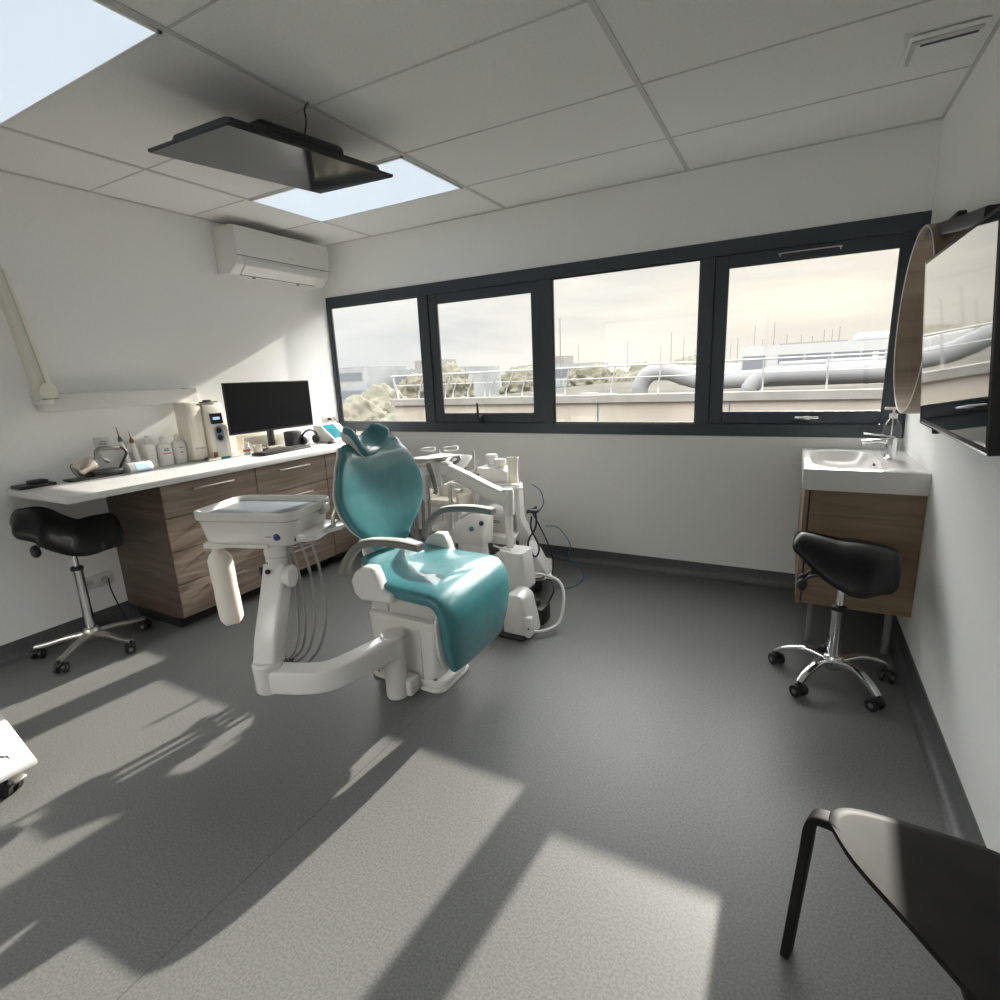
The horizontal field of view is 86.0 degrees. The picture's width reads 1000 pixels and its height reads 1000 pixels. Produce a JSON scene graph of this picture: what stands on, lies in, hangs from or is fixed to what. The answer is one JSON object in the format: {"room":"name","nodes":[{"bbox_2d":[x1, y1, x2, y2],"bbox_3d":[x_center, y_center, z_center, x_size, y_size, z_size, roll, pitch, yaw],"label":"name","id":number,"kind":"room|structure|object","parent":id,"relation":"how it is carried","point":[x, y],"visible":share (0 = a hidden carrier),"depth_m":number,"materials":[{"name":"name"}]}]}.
{"room":"dental clinic","nodes":[
{"label":"dental clinic","id":0,"kind":"room"},
{"bbox_2d":[0,171,338,645],"bbox_3d":[-2.873,-0.300,2.422,0.150,2.500,5.712,5,15,28],"label":"wall","id":1,"kind":"structure","parent":0,"point":[114,294],"depth_m":3.18,"materials":[{"name":"paint"}]},
{"bbox_2d":[0,601,138,667],"bbox_3d":[-2.739,0.876,2.644,0.045,0.099,5.700,5,15,28],"label":"baseboard","id":2,"kind":"structure","parent":1,"relation":"attached to","point":[12,652],"depth_m":3.06,"materials":[{"name":"plastic"}]},
{"bbox_2d":[85,571,111,589],"bbox_3d":[-2.419,0.486,3.216,0.016,0.080,0.160,5,15,28],"label":"wall socket","id":3,"kind":"object","parent":1,"relation":"attached to","point":[101,579],"visible":0.82,"depth_m":3.22,"materials":[{"name":"white plastic"}]},
{"bbox_2d":[0,265,197,411],"bbox_3d":[-2.363,-0.878,2.993,0.177,0.729,1.291,3,14,21],"label":"wall-mounted arm","id":4,"kind":"object","parent":1,"relation":"attached to","point":[45,395],"depth_m":2.85,"materials":[{"name":"white plastic"}]},
{"bbox_2d":[93,437,109,450],"bbox_3d":[-2.366,-0.333,3.192,0.016,0.080,0.080,5,15,28],"label":"wall socket","id":5,"kind":"object","parent":1,"relation":"attached to","point":[101,441],"visible":0.81,"depth_m":3.18,"materials":[{"name":"white plastic"}]},
{"bbox_2d":[212,223,329,288],"bbox_3d":[-1.680,-1.803,4.032,0.225,0.314,0.850,5,15,28],"label":"air conditioner","id":6,"kind":"object","parent":1,"relation":"attached to","point":[240,251],"visible":1,"depth_m":3.87,"materials":[{"name":"white plastic"}]},
{"bbox_2d":[322,414,337,423],"bbox_3d":[-1.476,-0.681,4.736,0.083,0.141,0.160,5,15,28],"label":"wall socket","id":7,"kind":"object","parent":1,"relation":"attached to","point":[325,418],"visible":0.82,"depth_m":4.73,"materials":[{"name":"white plastic"}]},
{"bbox_2d":[0,547,963,999],"bbox_3d":[-0.927,1.143,1.709,4.450,0.150,6.000,5,15,28],"label":"floor","id":8,"kind":"structure","parent":0,"point":[614,801],"depth_m":1.75,"materials":[{"name":"plastic"}]},
{"bbox_2d":[0,712,36,798],"bbox_3d":[-1.999,0.701,1.820,0.605,0.749,0.470,7,16,36],"label":"cart","id":9,"kind":"object","parent":8,"relation":"on","point":[15,756],"visible":1,"depth_m":1.92,"materials":[{"name":"white plastic"}]},
{"bbox_2d":[9,506,151,673],"bbox_3d":[-2.255,0.415,2.911,0.554,0.833,0.544,5,15,28],"label":"stool","id":10,"kind":"object","parent":8,"relation":"on","point":[51,530],"visible":1,"depth_m":2.82,"materials":[{"name":"black leather"}]},
{"bbox_2d":[106,468,265,626],"bbox_3d":[-1.943,0.262,3.412,0.614,0.874,0.604,5,15,28],"label":"base cabinet","id":11,"kind":"object","parent":8,"relation":"on","point":[163,557],"visible":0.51,"depth_m":3.15,"materials":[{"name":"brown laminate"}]},
{"bbox_2d":[254,455,335,575],"bbox_3d":[-1.659,0.130,3.924,0.614,0.874,0.594,5,15,28],"label":"base cabinet","id":12,"kind":"object","parent":8,"relation":"on","point":[305,476],"visible":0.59,"depth_m":3.81,"materials":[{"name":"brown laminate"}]},
{"bbox_2d":[6,440,345,504],"bbox_3d":[-1.746,-0.282,3.704,0.631,0.034,2.417,5,15,28],"label":"countertop","id":13,"kind":"structure","parent":12,"relation":"on","point":[67,493],"depth_m":3.03,"materials":[{"name":"white laminate"}]},
{"bbox_2d":[10,481,56,489],"bbox_3d":[-2.486,-0.079,2.861,0.120,0.016,0.160,5,15,28],"label":"notebook","id":14,"kind":"object","parent":13,"relation":"on","point":[21,486],"visible":0.87,"depth_m":2.82,"materials":[{"name":"black plastic"}]},
{"bbox_2d":[63,446,127,482],"bbox_3d":[-2.314,-0.218,3.077,0.112,0.174,0.322,5,15,28],"label":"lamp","id":15,"kind":"object","parent":13,"relation":"on","point":[86,467],"visible":1,"depth_m":3.04,"materials":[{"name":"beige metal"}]},
{"bbox_2d":[119,459,153,472],"bbox_3d":[-2.204,-0.207,3.255,0.119,0.062,0.135,5,15,28],"label":"dock","id":16,"kind":"object","parent":13,"relation":"on","point":[134,466],"visible":0.9,"depth_m":3.22,"materials":[{"name":"white plastic"}]},
{"bbox_2d":[115,427,130,462],"bbox_3d":[-2.244,-0.326,3.196,0.036,0.223,0.043,5,15,28],"label":"handpiece","id":17,"kind":"object","parent":16,"relation":"in","point":[127,460],"visible":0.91,"depth_m":3.19,"materials":[{"name":"white plastic"}]},
{"bbox_2d":[128,431,140,460],"bbox_3d":[-2.215,-0.331,3.250,0.035,0.206,0.041,5,15,28],"label":"handpiece","id":18,"kind":"object","parent":16,"relation":"on","point":[136,455],"visible":0.96,"depth_m":3.25,"materials":[{"name":"white plastic"}]},
{"bbox_2d":[140,436,158,467],"bbox_3d":[-2.197,-0.302,3.358,0.070,0.200,0.075,5,15,28],"label":"pump bottle","id":19,"kind":"object","parent":13,"relation":"on","point":[148,451],"visible":0.88,"depth_m":3.34,"materials":[{"name":"white plastic"}]},
{"bbox_2d":[155,436,174,465],"bbox_3d":[-2.150,-0.316,3.434,0.057,0.189,0.090,5,15,28],"label":"bottle","id":20,"kind":"object","parent":13,"relation":"on","point":[164,452],"visible":1,"depth_m":3.41,"materials":[{"name":"white plastic"}]},
{"bbox_2d":[170,433,188,463],"bbox_3d":[-2.105,-0.339,3.514,0.057,0.193,0.088,5,15,28],"label":"pump bottle","id":21,"kind":"object","parent":13,"relation":"on","point":[179,449],"visible":0.95,"depth_m":3.49,"materials":[{"name":"white plastic"}]},
{"bbox_2d":[173,402,207,460],"bbox_3d":[-2.053,-0.453,3.568,0.136,0.385,0.100,5,15,28],"label":"dispenser box","id":22,"kind":"object","parent":13,"relation":"on","point":[188,416],"visible":1,"depth_m":3.52,"materials":[{"name":"beige plastic"}]},
{"bbox_2d":[200,403,239,458],"bbox_3d":[-1.949,-0.486,3.713,0.198,0.375,0.241,5,15,28],"label":"dental curing device","id":23,"kind":"object","parent":13,"relation":"on","point":[213,418],"visible":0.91,"depth_m":3.62,"materials":[{"name":"beige plastic"}]},
{"bbox_2d":[236,429,288,452],"bbox_3d":[-1.784,-0.459,4.126,0.085,0.120,0.480,5,15,28],"label":"paper tray","id":24,"kind":"object","parent":13,"relation":"on","point":[258,438],"visible":0.47,"depth_m":4.03,"materials":[{"name":"beige plastic"}]},
{"bbox_2d":[221,380,312,450],"bbox_3d":[-1.715,-0.614,3.944,0.155,0.500,0.726,5,15,28],"label":"computer monitor","id":25,"kind":"object","parent":13,"relation":"on","point":[268,406],"visible":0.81,"depth_m":3.85,"materials":[{"name":"black plastic"}]},
{"bbox_2d":[252,445,311,455],"bbox_3d":[-1.577,-0.363,3.896,0.130,0.022,0.440,4,15,25],"label":"keyboard","id":26,"kind":"object","parent":13,"relation":"on","point":[294,447],"visible":1,"depth_m":3.83,"materials":[{"name":"black plastic"}]},
{"bbox_2d":[283,429,318,446],"bbox_3d":[-1.559,-0.495,4.234,0.135,0.123,0.254,5,15,28],"label":"headset","id":27,"kind":"object","parent":13,"relation":"on","point":[293,437],"visible":0.99,"depth_m":4.16,"materials":[{"name":"black plastic"}]},
{"bbox_2d":[313,423,342,442],"bbox_3d":[-1.386,-0.561,4.444,0.184,0.140,0.260,1,14,16],"label":"box","id":28,"kind":"object","parent":13,"relation":"on","point":[327,432],"visible":0.68,"depth_m":4.34,"materials":[{"name":"white cardboard"}]},
{"bbox_2d":[193,495,419,699],"bbox_3d":[-0.823,0.468,2.260,0.825,0.898,0.484,0,13,12],"label":"dental delivery unit","id":29,"kind":"object","parent":8,"relation":"on","point":[272,524],"visible":0.99,"depth_m":2.16,"materials":[{"name":"white plastic"}]},
{"bbox_2d":[207,549,243,625],"bbox_3d":[-1.178,0.353,2.299,0.112,0.367,0.097,5,15,28],"label":"water bottle","id":30,"kind":"object","parent":29,"relation":"on","point":[220,562],"depth_m":2.27,"materials":[{"name":"white plastic"}]},
{"bbox_2d":[193,495,329,522],"bbox_3d":[-0.995,0.043,2.269,0.518,0.060,0.427,5,15,28],"label":"tray","id":31,"kind":"object","parent":29,"relation":"on","point":[244,508],"depth_m":2.24,"materials":[{"name":"white plastic"}]},
{"bbox_2d":[324,452,359,562],"bbox_3d":[-1.377,-0.002,4.434,0.614,0.874,0.600,5,15,28],"label":"base cabinet","id":32,"kind":"object","parent":8,"relation":"on","point":[344,539],"visible":0.1,"depth_m":4.13,"materials":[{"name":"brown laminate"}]},
{"bbox_2d":[116,564,580,999],"bbox_3d":[-0.726,1.090,1.567,0.003,0.001,5.670,5,15,28],"label":"trim","id":33,"kind":"structure","parent":8,"relation":"attached to","point":[580,564],"depth_m":1.63,"materials":[{"name":"plastic"}]},
{"bbox_2d":[332,423,508,692],"bbox_3d":[-0.368,0.253,2.453,0.668,1.195,0.633,5,15,28],"label":"dental chair","id":34,"kind":"object","parent":8,"relation":"on","point":[449,603],"visible":1,"depth_m":2.39,"materials":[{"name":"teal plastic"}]},
{"bbox_2d":[361,537,508,671],"bbox_3d":[-0.308,0.449,2.470,0.550,0.442,0.551,5,15,28],"label":"seat cushion","id":35,"kind":"object","parent":34,"relation":"on","point":[449,603],"depth_m":2.33,"materials":[{"name":"teal leather"}]},
{"bbox_2d":[424,450,478,542],"bbox_3d":[-0.359,0.088,3.894,0.390,0.858,0.330,5,15,28],"label":"trolley","id":36,"kind":"object","parent":8,"relation":"on","point":[459,495],"visible":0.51,"depth_m":3.91,"materials":[{"name":"beige plastic"}]},
{"bbox_2d":[432,521,456,533],"bbox_3d":[-0.359,0.202,3.953,0.310,0.012,0.260,5,15,28],"label":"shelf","id":37,"kind":"object","parent":36,"relation":"attached to","point":[443,525],"depth_m":3.96,"materials":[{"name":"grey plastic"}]},
{"bbox_2d":[425,487,478,506],"bbox_3d":[-0.369,-0.023,3.900,0.350,0.075,0.280,5,15,28],"label":"tray","id":38,"kind":"object","parent":36,"relation":"on","point":[441,499],"depth_m":3.93,"materials":[{"name":"beige plastic"}]},
{"bbox_2d":[410,446,534,591],"bbox_3d":[-0.183,0.181,3.212,0.818,0.972,0.305,5,15,28],"label":"assistant arm","id":39,"kind":"object","parent":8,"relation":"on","point":[517,560],"depth_m":3.08},
{"bbox_2d":[493,545,520,552],"bbox_3d":[0.047,0.276,3.068,0.143,0.046,0.118,-9,14,-24],"label":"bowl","id":40,"kind":"object","parent":39,"relation":"on","point":[508,548],"depth_m":3.05,"materials":[{"name":"white plastic"}]},
{"bbox_2d":[452,512,492,553],"bbox_3d":[-0.158,0.345,3.297,0.220,0.612,0.148,5,15,28],"label":"pump","id":41,"kind":"object","parent":8,"relation":"on","point":[473,532],"visible":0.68,"depth_m":3.23,"materials":[{"name":"white plastic"}]},
{"bbox_2d":[447,480,551,592],"bbox_3d":[0.062,0.214,3.600,0.704,0.711,0.529,5,15,28],"label":"trolley","id":42,"kind":"object","parent":8,"relation":"on","point":[542,564],"visible":0.44,"depth_m":3.49,"materials":[{"name":"white plastic"}]},
{"bbox_2d":[446,455,471,469],"bbox_3d":[-0.282,-0.208,3.532,0.180,0.170,0.149,7,16,36],"label":"controller","id":43,"kind":"object","parent":42,"relation":"on","point":[461,461],"visible":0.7,"depth_m":3.49,"materials":[{"name":"white plastic"}]},
{"bbox_2d":[450,528,518,544],"bbox_3d":[-0.042,0.212,3.633,0.490,0.050,0.329,5,15,28],"label":"shelf","id":44,"kind":"object","parent":42,"relation":"attached to","point":[498,538],"depth_m":3.45,"materials":[{"name":"white plastic"}]},
{"bbox_2d":[447,480,522,489],"bbox_3d":[-0.027,-0.125,3.538,0.558,0.016,0.329,5,15,28],"label":"shelf","id":45,"kind":"object","parent":42,"relation":"attached to","point":[449,484],"depth_m":3.42,"materials":[{"name":"white plastic"}]},
{"bbox_2d":[470,453,507,482],"bbox_3d":[-0.055,-0.212,3.508,0.276,0.168,0.161,5,15,28],"label":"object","id":46,"kind":"object","parent":42,"relation":"on","point":[496,470],"visible":0.87,"depth_m":3.44,"materials":[{"name":"white plastic"}]},
{"bbox_2d":[481,504,516,532],"bbox_3d":[-0.001,0.120,3.569,0.215,0.154,0.175,5,15,28],"label":"storage box","id":47,"kind":"object","parent":42,"relation":"on","point":[498,517],"visible":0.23,"depth_m":3.49,"materials":[{"name":"grey plastic"}]},
{"bbox_2d":[507,456,518,482],"bbox_3d":[0.082,-0.188,3.379,0.074,0.168,0.074,5,15,28],"label":"beaker","id":48,"kind":"object","parent":42,"relation":"on","point":[512,461],"visible":0.93,"depth_m":3.36,"materials":[{"name":"beige plastic"}]},
{"bbox_2d":[526,506,539,557],"bbox_3d":[0.236,0.197,3.411,0.089,0.314,0.160,5,15,28],"label":"cable","id":49,"kind":"object","parent":42,"relation":"hanging from","point":[534,510],"visible":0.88,"depth_m":3.35,"materials":[{"name":"black plastic"}]},
{"bbox_2d":[498,586,540,640],"bbox_3d":[0.106,0.611,2.922,0.195,0.242,0.180,5,15,28],"label":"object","id":50,"kind":"object","parent":8,"relation":"on","point":[522,616],"visible":0.88,"depth_m":2.87,"materials":[{"name":"white plastic"}]},
{"bbox_2d":[533,572,564,632],"bbox_3d":[0.263,0.571,3.011,0.206,0.229,0.346,0,13,9],"label":"hose","id":51,"kind":"object","parent":50,"relation":"attached to","point":[536,573],"visible":0.84,"depth_m":3.00,"materials":[{"name":"white plastic"}]},
{"bbox_2d":[535,578,554,625],"bbox_3d":[0.262,0.580,3.134,0.125,0.193,0.304,5,15,28],"label":"transformer","id":52,"kind":"object","parent":8,"relation":"on","point":[543,607],"visible":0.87,"depth_m":3.04,"materials":[{"name":"black plastic"}]},
{"bbox_2d":[545,525,583,588],"bbox_3d":[0.427,0.366,3.522,0.243,0.425,0.099,-6,14,-13],"label":"hose","id":53,"kind":"object","parent":8,"relation":"on","point":[545,525],"visible":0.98,"depth_m":3.53,"materials":[{"name":"blue"}]},
{"bbox_2d":[768,530,901,712],"bbox_3d":[1.465,0.469,2.332,0.502,0.673,0.493,5,15,28],"label":"stool","id":54,"kind":"object","parent":8,"relation":"on","point":[862,569],"visible":1,"depth_m":2.21,"materials":[{"name":"black leather"}]},
{"bbox_2d":[795,485,927,654],"bbox_3d":[1.823,0.275,2.811,0.462,0.798,0.722,5,15,28],"label":"base cabinet","id":55,"kind":"object","parent":8,"relation":"on","point":[896,521],"visible":0.64,"depth_m":2.45,"materials":[{"name":"brown wood"}]},
{"bbox_2d":[801,448,931,495],"bbox_3d":[1.800,-0.161,2.712,0.474,0.096,0.733,5,15,28],"label":"basin","id":56,"kind":"object","parent":55,"relation":"in","point":[825,469],"visible":0.98,"depth_m":2.46,"materials":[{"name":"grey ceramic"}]},
{"bbox_2d":[861,433,896,459],"bbox_3d":[1.867,-0.266,2.646,0.152,0.132,0.052,5,15,28],"label":"tap","id":57,"kind":"object","parent":56,"relation":"on","point":[891,441],"visible":1,"depth_m":2.62,"materials":[{"name":"silver metal"}]},
{"bbox_2d":[879,407,899,453],"bbox_3d":[1.993,-0.349,2.730,0.080,0.244,0.080,5,15,28],"label":"soap dispenser","id":58,"kind":"object","parent":56,"relation":"on","point":[893,415],"visible":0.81,"depth_m":2.70,"materials":[{"name":"silver plastic"}]},
{"bbox_2d":[780,808,999,999],"bbox_3d":[0.760,0.763,0.891,0.480,0.818,0.570,5,15,28],"label":"chair","id":59,"kind":"object","parent":8,"relation":"on","point":[944,888],"visible":1,"depth_m":1.00,"materials":[{"name":"black plastic"}]},
{"bbox_2d":[0,0,999,245],"bbox_3d":[-1.041,-1.459,1.101,4.450,0.200,6.000,5,15,28],"label":"ceiling","id":60,"kind":"structure","parent":0,"point":[316,51],"depth_m":2.16,"materials":[{"name":"tile"}]},
{"bbox_2d":[0,0,161,126],"bbox_3d":[-1.733,-1.465,1.732,1.176,0.008,0.588,5,15,28],"label":"recessed light","id":61,"kind":"object","parent":60,"relation":"in","point":[47,47],"visible":1,"depth_m":1.74,"materials":[{"name":"white plastic"}]},
{"bbox_2d":[148,102,392,193],"bbox_3d":[-0.955,-1.534,2.344,0.522,0.218,0.897,5,15,28],"label":"television","id":62,"kind":"object","parent":60,"relation":"hanging from","point":[262,149],"visible":1,"depth_m":2.22,"materials":[{"name":"black plastic"}]},
{"bbox_2d":[249,156,462,221],"bbox_3d":[-0.882,-1.862,3.268,1.176,0.008,0.588,5,15,28],"label":"recessed light","id":63,"kind":"object","parent":60,"relation":"in","point":[410,181],"visible":0.93,"depth_m":3.27,"materials":[{"name":"white plastic"}]},
{"bbox_2d":[0,0,999,246],"bbox_3d":[-1.037,-1.359,1.124,4.150,0.006,5.700,5,15,28],"label":"ceiling grid","id":64,"kind":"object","parent":60,"relation":"attached to","point":[592,4],"depth_m":2.32,"materials":[{"name":"grey metal"}]},
{"bbox_2d":[900,16,992,67],"bbox_3d":[1.617,-1.663,1.961,0.225,0.014,0.230,5,15,28],"label":"ceiling vent","id":65,"kind":"object","parent":60,"relation":"in","point":[964,37],"visible":1,"depth_m":1.94,"materials":[{"name":"metal"}]},
{"bbox_2d":[325,119,942,573],"bbox_3d":[0.401,-0.742,3.915,4.450,2.600,0.150,5,15,28],"label":"wall","id":66,"kind":"structure","parent":0,"point":[734,501],"depth_m":3.49,"materials":[{"name":"paint"}]},
{"bbox_2d":[330,297,425,421],"bbox_3d":[-1.031,-1.149,4.528,0.934,0.978,0.018,5,15,28],"label":"window","id":67,"kind":"structure","parent":66,"relation":"in","point":[333,330],"depth_m":4.67,"materials":[{"name":"black"}]},
{"bbox_2d":[428,280,541,422],"bbox_3d":[-0.133,-1.069,4.018,0.942,0.979,0.084,5,15,28],"label":"window","id":68,"kind":"structure","parent":66,"relation":"in","point":[532,287],"depth_m":4.02,"materials":[{"name":"grey metal"}]},
{"bbox_2d":[408,529,794,590],"bbox_3d":[0.404,0.398,4.093,4.150,0.099,0.045,5,15,28],"label":"baseboard","id":69,"kind":"structure","parent":66,"relation":"attached to","point":[714,572],"depth_m":3.69,"materials":[{"name":"plastic"}]},
{"bbox_2d":[552,259,700,422],"bbox_3d":[0.804,-1.001,3.550,0.966,0.978,0.018,5,15,28],"label":"window","id":70,"kind":"structure","parent":66,"relation":"in","point":[697,259],"depth_m":3.54,"materials":[{"name":"black"}]},
{"bbox_2d":[325,210,931,437],"bbox_3d":[0.355,-1.039,3.784,4.150,1.137,0.038,5,15,28],"label":"window frame","id":71,"kind":"structure","parent":66,"relation":"attached to","point":[707,252],"depth_m":3.48,"materials":[{"name":"grey metal"}]},
{"bbox_2d":[708,230,917,423],"bbox_3d":[1.719,-0.923,3.047,0.969,0.979,0.054,5,15,28],"label":"window","id":72,"kind":"structure","parent":66,"relation":"in","point":[905,241],"depth_m":3.04,"materials":[{"name":"grey metal"}]},
{"bbox_2d":[897,26,999,852],"bbox_3d":[0.912,0.005,0.404,0.150,2.500,5.712,5,15,28],"label":"wall","id":73,"kind":"structure","parent":0,"point":[952,631],"depth_m":1.87,"materials":[{"name":"paint"}]},
{"bbox_2d":[893,223,965,413],"bbox_3d":[1.883,-0.786,2.376,0.101,0.798,0.798,5,15,28],"label":"round mirror","id":74,"kind":"object","parent":73,"relation":"attached to","point":[909,334],"visible":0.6,"depth_m":2.61,"materials":[{"name":"brown wood"}]},
{"bbox_2d":[910,244,933,396],"bbox_3d":[1.911,-0.784,2.361,0.030,0.783,0.783,5,15,28],"label":"mirror glass","id":75,"kind":"object","parent":74,"relation":"attached to","point":[917,308],"depth_m":2.59,"materials":[{"name":"white"}]},
{"bbox_2d":[877,613,986,847],"bbox_3d":[0.875,1.167,0.718,0.045,0.099,5.700,5,15,28],"label":"baseboard","id":76,"kind":"structure","parent":73,"relation":"attached to","point":[957,814],"depth_m":1.90,"materials":[{"name":"plastic"}]},
{"bbox_2d":[916,204,999,455],"bbox_3d":[1.644,-0.706,1.971,0.172,0.872,1.751,5,15,30],"label":"television","id":77,"kind":"object","parent":73,"relation":"attached to","point":[960,377],"visible":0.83,"depth_m":1.53,"materials":[{"name":"black plastic"}]},
{"label":"outside","id":78,"kind":"structure","parent":0,"visible":0},
{"bbox_2d":[725,338,739,371],"bbox_3d":[37.430,-21.782,84.767,3.200,7.397,1.600,5,15,28],"label":"mast","id":79,"kind":"object","parent":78,"point":[729,367],"visible":0.3,"depth_m":84.48,"materials":[{"name":"grey metal"}]},
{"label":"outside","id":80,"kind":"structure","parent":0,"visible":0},
{"bbox_2d":[486,380,883,396],"bbox_3d":[20.798,-5.633,25.399,40.800,0.200,29.750,5,15,28],"label":"roof","id":81,"kind":"structure","parent":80,"point":[666,386],"depth_m":27.43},
{"bbox_2d":[632,362,883,393],"bbox_3d":[8.721,-4.295,18.746,8.088,1.283,0.845,3,14,21],"label":"ventilation duct","id":82,"kind":"object","parent":81,"relation":"on","point":[640,385],"visible":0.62,"depth_m":19.27,"materials":[{"name":"grey metal"}]},
{"bbox_2d":[741,362,885,390],"bbox_3d":[11.636,-3.542,15.632,8.466,1.003,0.564,5,15,28],"label":"ventilation duct","id":83,"kind":"object","parent":81,"relation":"on","point":[753,382],"visible":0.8,"depth_m":16.41,"materials":[{"name":"grey metal"}]},
{"bbox_2d":[779,356,883,365],"bbox_3d":[19.462,-4.733,16.850,19.003,0.466,0.332,5,15,28],"label":"ventilation duct","id":84,"kind":"object","parent":81,"relation":"on","point":[822,361],"visible":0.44,"depth_m":20.52,"materials":[{"name":"grey metal"}]},
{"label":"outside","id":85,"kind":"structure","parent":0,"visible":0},
{"bbox_3d":[93.652,-34.968,178.079,320.000,0.200,399.400,5,15,28],"label":"ground","id":86,"kind":"structure","parent":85,"visible":0},
{"bbox_2d":[342,395,387,420],"bbox_3d":[-8.941,-1.851,34.349,5.833,9.517,5.522,-9,15,-27],"label":"tree","id":87,"kind":"object","parent":86,"relation":"on","point":[357,407],"visible":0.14,"depth_m":32.13,"materials":[{"name":"green plant"}]},
{"bbox_2d":[339,366,405,402],"bbox_3d":[-26.127,-15.880,88.412,20.000,13.700,10.060,5,15,28],"label":"office block","id":88,"kind":"object","parent":86,"relation":"on","point":[353,380],"visible":0.13,"depth_m":80.22,"materials":[{"name":"concrete"}]},
{"bbox_2d":[344,383,407,412],"bbox_3d":[-9.492,-4.558,44.642,6.717,10.152,6.627,5,15,28],"label":"tree","id":89,"kind":"object","parent":86,"relation":"on","point":[381,395],"visible":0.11,"depth_m":42.76,"materials":[{"name":"green plant"}]},
{"bbox_2d":[398,372,420,398],"bbox_3d":[-8.919,-9.847,65.073,7.201,11.102,7.322,-5,13,-12],"label":"tree","id":90,"kind":"object","parent":86,"relation":"on","point":[410,392],"visible":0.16,"depth_m":61.84,"materials":[{"name":"green plant"}]},
{"bbox_2d":[415,362,476,398],"bbox_3d":[-5.704,-8.486,56.822,6.872,11.929,6.882,5,15,28],"label":"tree","id":91,"kind":"object","parent":86,"relation":"on","point":[460,390],"visible":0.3,"depth_m":54.01,"materials":[{"name":"green plant"}]},
{"bbox_2d":[392,359,500,396],"bbox_3d":[-7.938,-15.108,83.223,13.000,13.000,10.060,5,15,28],"label":"office block","id":92,"kind":"object","parent":86,"relation":"on","point":[479,389],"visible":0.17,"depth_m":80.10,"materials":[{"name":"concrete"}]},
{"bbox_2d":[414,359,455,368],"bbox_3d":[-9.935,-20.948,82.857,5.000,1.300,4.000,5,15,28],"label":"plant","id":93,"kind":"object","parent":92,"relation":"on","point":[418,364],"depth_m":81.92,"materials":[{"name":"concrete"}]},
{"bbox_2d":[499,366,532,394],"bbox_3d":[2.892,-8.904,58.592,5.784,11.203,6.254,5,15,28],"label":"tree","id":94,"kind":"object","parent":86,"relation":"on","point":[514,387],"visible":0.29,"depth_m":55.96,"materials":[{"name":"green plant"}]},
{"bbox_2d":[517,356,607,387],"bbox_3d":[10.564,-17.186,88.846,12.000,12.900,10.060,5,15,28],"label":"office block","id":95,"kind":"object","parent":86,"relation":"on","point":[566,361],"visible":0.14,"depth_m":83.27,"materials":[{"name":"concrete"}]},
{"bbox_2d":[555,356,572,363],"bbox_3d":[9.010,-22.941,88.256,5.000,1.300,4.000,5,15,28],"label":"plant","id":96,"kind":"object","parent":95,"relation":"on","point":[564,359],"depth_m":85.99,"materials":[{"name":"concrete"}]},
{"bbox_2d":[565,363,610,386],"bbox_3d":[9.238,-8.440,55.640,4.956,11.098,4.959,-4,13,-8],"label":"tree","id":97,"kind":"object","parent":86,"relation":"on","point":[602,372],"visible":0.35,"depth_m":53.11,"materials":[{"name":"green plant"}]},
{"bbox_2d":[607,369,639,382],"bbox_3d":[12.194,-7.104,50.763,4.648,10.464,4.685,-6,14,-16],"label":"tree","id":98,"kind":"object","parent":86,"relation":"on","point":[619,372],"visible":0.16,"depth_m":48.78,"materials":[{"name":"green plant"}]},
{"bbox_2d":[527,355,739,375],"bbox_3d":[60.874,-33.665,148.757,120.000,13.407,21.000,5,15,28],"label":"trees","id":99,"kind":"object","parent":86,"relation":"on","point":[689,358],"visible":0.05,"depth_m":143.74,"materials":[{"name":"green plant"}]},
{"bbox_2d":[395,398,881,421],"bbox_3d":[13.902,2.078,13.630,40.800,9.340,0.250,5,15,28],"label":"wall","id":100,"kind":"structure","parent":86,"relation":"on","point":[678,411],"depth_m":17.35,"materials":[{"name":"beige concrete"}]},
{"bbox_2d":[390,388,882,405],"bbox_3d":[13.665,-2.592,12.586,40.900,0.240,0.600,5,15,28],"label":"coping","id":101,"kind":"object","parent":100,"relation":"on","point":[870,393],"visible":0.8,"depth_m":16.79,"materials":[{"name":"concrete"}]},
{"bbox_2d":[391,352,886,398],"bbox_3d":[13.630,-3.136,12.325,40.794,0.954,0.336,5,15,28],"label":"roof railing","id":102,"kind":"object","parent":101,"relation":"on","point":[876,353],"visible":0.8,"depth_m":17.15,"materials":[{"name":"grey metal"}]},
{"bbox_2d":[628,361,665,380],"bbox_3d":[17.446,-10.891,64.305,6.553,11.223,7.250,-1,13,8],"label":"tree","id":103,"kind":"object","parent":86,"relation":"on","point":[632,368],"visible":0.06,"depth_m":62.05,"materials":[{"name":"green plant"}]},
{"bbox_2d":[740,331,889,370],"bbox_3d":[39.874,-6.562,39.303,40.400,12.250,11.580,5,15,28],"label":"building","id":104,"kind":"structure","parent":86,"relation":"on","point":[868,342],"depth_m":40.48,"materials":[{"name":"grey"}]},
{"bbox_2d":[779,339,847,344],"bbox_3d":[26.625,-13.326,45.822,4.800,0.220,6.000,5,15,28],"label":"plant","id":105,"kind":"object","parent":104,"relation":"on","point":[847,339],"depth_m":43.21,"materials":[{"name":"grey plant"}]},
{"bbox_2d":[853,331,889,340],"bbox_3d":[28.278,-12.393,40.752,2.200,0.570,3.500,5,15,28],"label":"plant","id":106,"kind":"object","parent":104,"relation":"on","point":[884,334],"depth_m":39.37,"materials":[{"name":"grey plant"}]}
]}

